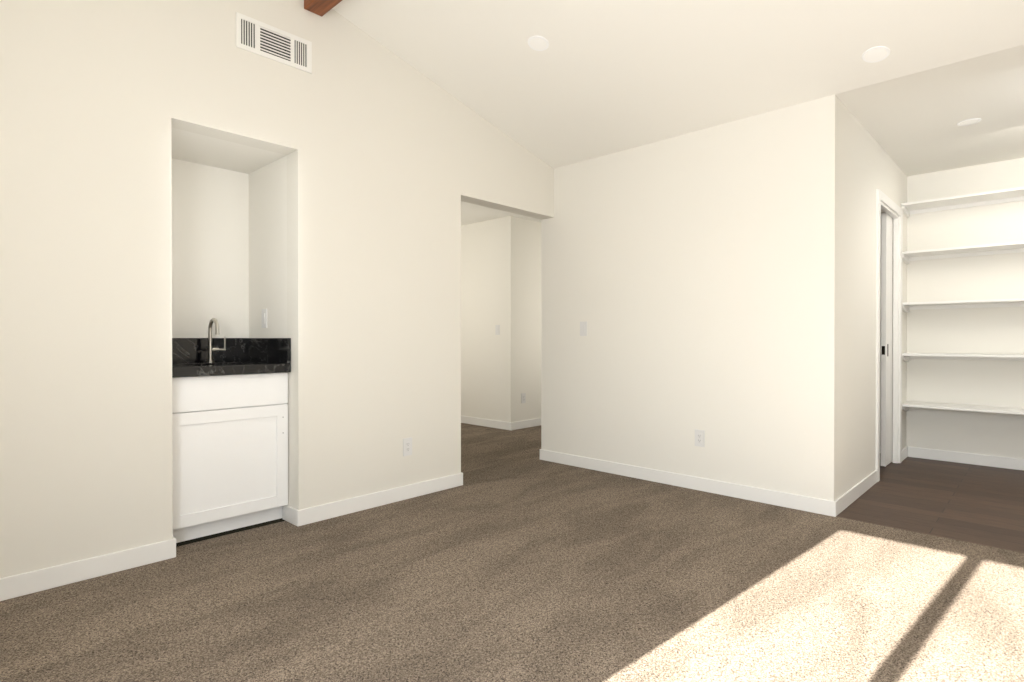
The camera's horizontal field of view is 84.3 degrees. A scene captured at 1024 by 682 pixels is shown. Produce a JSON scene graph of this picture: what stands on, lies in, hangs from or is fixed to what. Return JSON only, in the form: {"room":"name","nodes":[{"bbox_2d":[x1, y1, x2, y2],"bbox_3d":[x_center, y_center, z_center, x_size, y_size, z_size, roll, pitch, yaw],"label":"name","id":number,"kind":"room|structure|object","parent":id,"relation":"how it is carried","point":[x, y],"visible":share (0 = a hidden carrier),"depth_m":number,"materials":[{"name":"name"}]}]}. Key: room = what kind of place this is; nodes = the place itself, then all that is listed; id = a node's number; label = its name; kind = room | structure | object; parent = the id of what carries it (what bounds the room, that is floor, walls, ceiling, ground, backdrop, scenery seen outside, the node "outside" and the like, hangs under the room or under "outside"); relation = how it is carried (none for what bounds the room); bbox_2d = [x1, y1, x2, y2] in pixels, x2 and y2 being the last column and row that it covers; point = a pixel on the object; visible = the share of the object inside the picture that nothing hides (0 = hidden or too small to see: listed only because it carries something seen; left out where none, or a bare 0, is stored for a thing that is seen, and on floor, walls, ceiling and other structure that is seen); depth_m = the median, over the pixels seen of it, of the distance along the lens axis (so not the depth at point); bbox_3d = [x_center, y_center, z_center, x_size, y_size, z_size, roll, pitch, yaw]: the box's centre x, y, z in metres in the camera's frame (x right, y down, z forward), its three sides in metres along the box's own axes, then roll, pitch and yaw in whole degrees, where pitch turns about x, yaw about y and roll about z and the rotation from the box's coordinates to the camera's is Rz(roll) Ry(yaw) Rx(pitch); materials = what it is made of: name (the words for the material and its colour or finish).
{"room":"empty living room","nodes":[
{"label":"empty living room","id":0,"kind":"room"},
{"bbox_2d":[0,0,553,577],"bbox_3d":[-0.246,-0.504,4.684,0.730,3.060,7.940,0,0,43],"label":"wall","id":1,"kind":"structure","parent":0,"point":[176,168],"depth_m":3.07,"materials":[{"name":"white paint"}]},
{"bbox_2d":[0,537,175,600],"bbox_3d":[-2.102,0.993,2.197,0.018,0.090,1.426,0,0,43],"label":"baseboard","id":2,"kind":"structure","parent":1,"relation":"attached to","point":[21,584],"depth_m":2.45,"materials":[{"name":"white wood"}]},
{"bbox_2d":[262,309,266,327],"bbox_3d":[-1.515,-0.138,3.458,0.070,0.115,0.009,0,0,43],"label":"light switch","id":3,"kind":"object","parent":1,"relation":"attached to","point":[264,318],"visible":1,"depth_m":3.45,"materials":[{"name":"white plastic"}]},
{"bbox_2d":[236,12,311,73],"bbox_3d":[-1.276,-1.603,3.057,0.008,0.177,0.410,0,0,43],"label":"air vent","id":4,"kind":"object","parent":1,"relation":"in","point":[257,37],"visible":1,"depth_m":3.05,"materials":[{"name":"white metal"}]},
{"bbox_2d":[292,472,462,525],"bbox_3d":[-0.775,0.986,3.599,0.015,0.090,1.227,0,0,43],"label":"baseboard","id":5,"kind":"structure","parent":1,"relation":"attached to","point":[309,515],"depth_m":3.50,"materials":[{"name":"white wood"}]},
{"bbox_2d":[403,437,411,455],"bbox_3d":[-0.681,0.691,3.697,0.007,0.115,0.070,0,0,43],"label":"outlet","id":6,"kind":"object","parent":1,"relation":"attached to","point":[407,446],"visible":1,"depth_m":3.69,"materials":[{"name":"white plastic"}]},
{"bbox_2d":[461,216,540,421],"bbox_3d":[-0.433,-0.232,7.096,4.280,2.490,4.980,0,0,43],"label":"wall","id":7,"kind":"structure","parent":0,"point":[501,278],"depth_m":6.67,"materials":[{"name":"white paint"}]},
{"bbox_2d":[461,415,515,429],"bbox_3d":[-1.013,0.966,7.384,2.772,0.090,0.015,0,0,43],"label":"baseboard","id":8,"kind":"structure","parent":7,"relation":"attached to","point":[464,419],"depth_m":6.67,"materials":[{"name":"white wood"}]},
{"bbox_2d":[495,325,499,334],"bbox_3d":[-0.169,-0.129,6.577,0.070,0.115,0.009,0,0,43],"label":"light switch","id":9,"kind":"object","parent":7,"relation":"attached to","point":[497,329],"visible":1,"depth_m":6.57,"materials":[{"name":"white plastic"}]},
{"bbox_2d":[521,393,525,402],"bbox_3d":[0.134,0.665,6.590,0.007,0.115,0.070,0,0,43],"label":"outlet","id":10,"kind":"object","parent":7,"relation":"attached to","point":[523,397],"visible":1,"depth_m":6.58,"materials":[{"name":"white plastic"}]},
{"bbox_2d":[516,418,540,429],"bbox_3d":[0.872,0.966,7.366,0.012,0.090,2.520,0,0,43],"label":"baseboard","id":11,"kind":"structure","parent":7,"relation":"attached to","point":[532,422],"depth_m":6.64,"materials":[{"name":"white wood"}]},
{"bbox_2d":[0,423,1023,681],"bbox_3d":[0.098,1.087,4.366,8.540,0.120,7.940,0,0,43],"label":"floor","id":12,"kind":"structure","parent":0,"point":[512,559],"depth_m":2.28,"materials":[{"name":"brown carpet"}]},
{"bbox_2d":[172,318,290,542],"bbox_3d":[-1.685,0.449,3.197,0.593,1.168,0.623,0,0,43],"label":"base cabinet","id":13,"kind":"object","parent":12,"relation":"on","point":[230,432],"visible":0.67,"depth_m":3.05,"materials":[{"name":"white wood"}]},
{"bbox_2d":[172,338,290,377],"bbox_3d":[-1.685,0.080,3.195,0.593,0.194,0.623,0,0,43],"label":"countertop","id":14,"kind":"structure","parent":13,"relation":"on","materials":[{"name":"black stone"}]},
{"bbox_2d":[205,318,225,362],"bbox_3d":[-1.726,-0.004,3.336,0.152,0.264,0.111,0,0,43],"label":"faucet","id":15,"kind":"object","parent":14,"relation":"on","point":[210,348],"depth_m":3.34,"materials":[{"name":"silver metal"}]},
{"bbox_2d":[332,0,1023,225],"bbox_3d":[0.095,-1.773,4.449,8.680,0.720,8.080,0,0,43],"label":"ceiling","id":16,"kind":"structure","parent":0,"point":[597,78],"depth_m":3.31,"materials":[{"name":"white paint"}]},
{"bbox_2d":[304,0,341,16],"bbox_3d":[0.407,-1.927,1.754,4.239,0.145,0.110,0,0,43],"label":"ridge beam","id":17,"kind":"structure","parent":16,"relation":"attached to","point":[321,8],"depth_m":3.15,"materials":[{"name":"brown wood"}]},
{"bbox_2d":[528,36,548,50],"bbox_3d":[0.153,-1.736,3.305,0.128,0.006,0.128,0,-13,43],"label":"recessed light","id":18,"kind":"object","parent":16,"relation":"in","point":[538,43],"visible":1,"depth_m":3.30,"materials":[{"name":"white plastic"}]},
{"bbox_2d":[862,46,889,62],"bbox_3d":[1.909,-1.502,2.970,0.128,0.006,0.128,0,-13,43],"label":"recessed light","id":19,"kind":"object","parent":16,"relation":"in","point":[875,54],"visible":1,"depth_m":2.96,"materials":[{"name":"white plastic"}]},
{"bbox_2d":[957,118,980,125],"bbox_3d":[3.021,-1.447,3.743,0.128,0.006,0.128,0,0,43],"label":"recessed light","id":20,"kind":"object","parent":16,"relation":"in","point":[971,121],"visible":1,"depth_m":3.73,"materials":[{"name":"white plastic"}]},
{"bbox_2d":[553,101,808,496],"bbox_3d":[1.111,-0.242,4.156,1.980,2.540,0.120,0,0,43],"label":"wall","id":21,"kind":"structure","parent":0,"point":[717,284],"depth_m":3.94,"materials":[{"name":"white paint"}]},
{"bbox_2d":[580,322,586,335],"bbox_3d":[0.577,-0.099,4.574,0.070,0.115,0.009,0,0,43],"label":"light switch","id":22,"kind":"object","parent":21,"relation":"attached to","point":[583,328],"visible":1,"depth_m":4.57,"materials":[{"name":"white plastic"}]},
{"bbox_2d":[540,449,839,516],"bbox_3d":[1.071,0.983,4.109,2.288,0.090,0.012,0,0,43],"label":"baseboard","id":23,"kind":"structure","parent":21,"relation":"attached to","point":[799,502],"depth_m":3.87,"materials":[{"name":"white wood"}]},
{"bbox_2d":[695,429,704,446],"bbox_3d":[1.292,0.670,3.900,0.070,0.115,0.007,0,0,43],"label":"electrical outlet","id":24,"kind":"object","parent":21,"relation":"attached to","point":[699,438],"visible":1,"depth_m":3.90,"materials":[{"name":"white plastic"}]},
{"bbox_2d":[809,95,906,500],"bbox_3d":[2.655,-0.242,4.214,0.120,2.540,2.330,0,0,43],"label":"wall","id":25,"kind":"structure","parent":0,"point":[847,166],"depth_m":3.48,"materials":[{"name":"white paint"}]},
{"bbox_2d":[838,470,876,512],"bbox_3d":[2.279,0.985,3.729,0.012,0.090,1.100,0,0,43],"label":"baseboard","id":26,"kind":"structure","parent":25,"relation":"attached to","point":[860,488],"depth_m":3.70,"materials":[{"name":"white wood"}]},
{"bbox_2d":[876,189,902,481],"bbox_3d":[2.932,-0.041,4.497,0.135,2.135,0.920,0,0,43],"label":"door frame","id":27,"kind":"structure","parent":25,"relation":"attached to","point":[889,233],"depth_m":4.64,"materials":[{"name":"white wood"}]},
{"bbox_2d":[902,446,911,460],"bbox_3d":[3.392,0.979,4.900,0.015,0.090,0.290,0,0,43],"label":"baseboard","id":28,"kind":"structure","parent":25,"relation":"attached to","point":[907,451],"depth_m":4.97,"materials":[{"name":"white wood"}]},
{"bbox_2d":[836,457,1023,552],"bbox_3d":[2.744,1.088,4.233,4.520,0.120,2.470,0,0,43],"label":"floor","id":29,"kind":"structure","parent":0,"point":[977,504],"depth_m":3.61,"materials":[{"name":"brown wood"}]},
{"bbox_2d":[880,158,1023,458],"bbox_3d":[3.589,-0.246,5.030,4.400,2.540,0.140,0,0,43],"label":"wall","id":30,"kind":"structure","parent":0,"point":[994,330],"depth_m":4.73,"materials":[{"name":"white paint"}]},
{"bbox_2d":[901,187,1023,414],"bbox_3d":[4.164,-0.274,4.180,2.112,1.775,0.298,0,0,43],"label":"closet shelves","id":31,"kind":"object","parent":30,"relation":"attached to","point":[974,199],"visible":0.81,"depth_m":4.63,"materials":[{"name":"white wood"}]},
{"bbox_2d":[912,447,1023,470],"bbox_3d":[4.252,0.982,4.301,2.086,0.090,0.015,0,0,43],"label":"baseboard","id":32,"kind":"structure","parent":30,"relation":"attached to","point":[933,454],"depth_m":4.71,"materials":[{"name":"white wood"}]}
]}

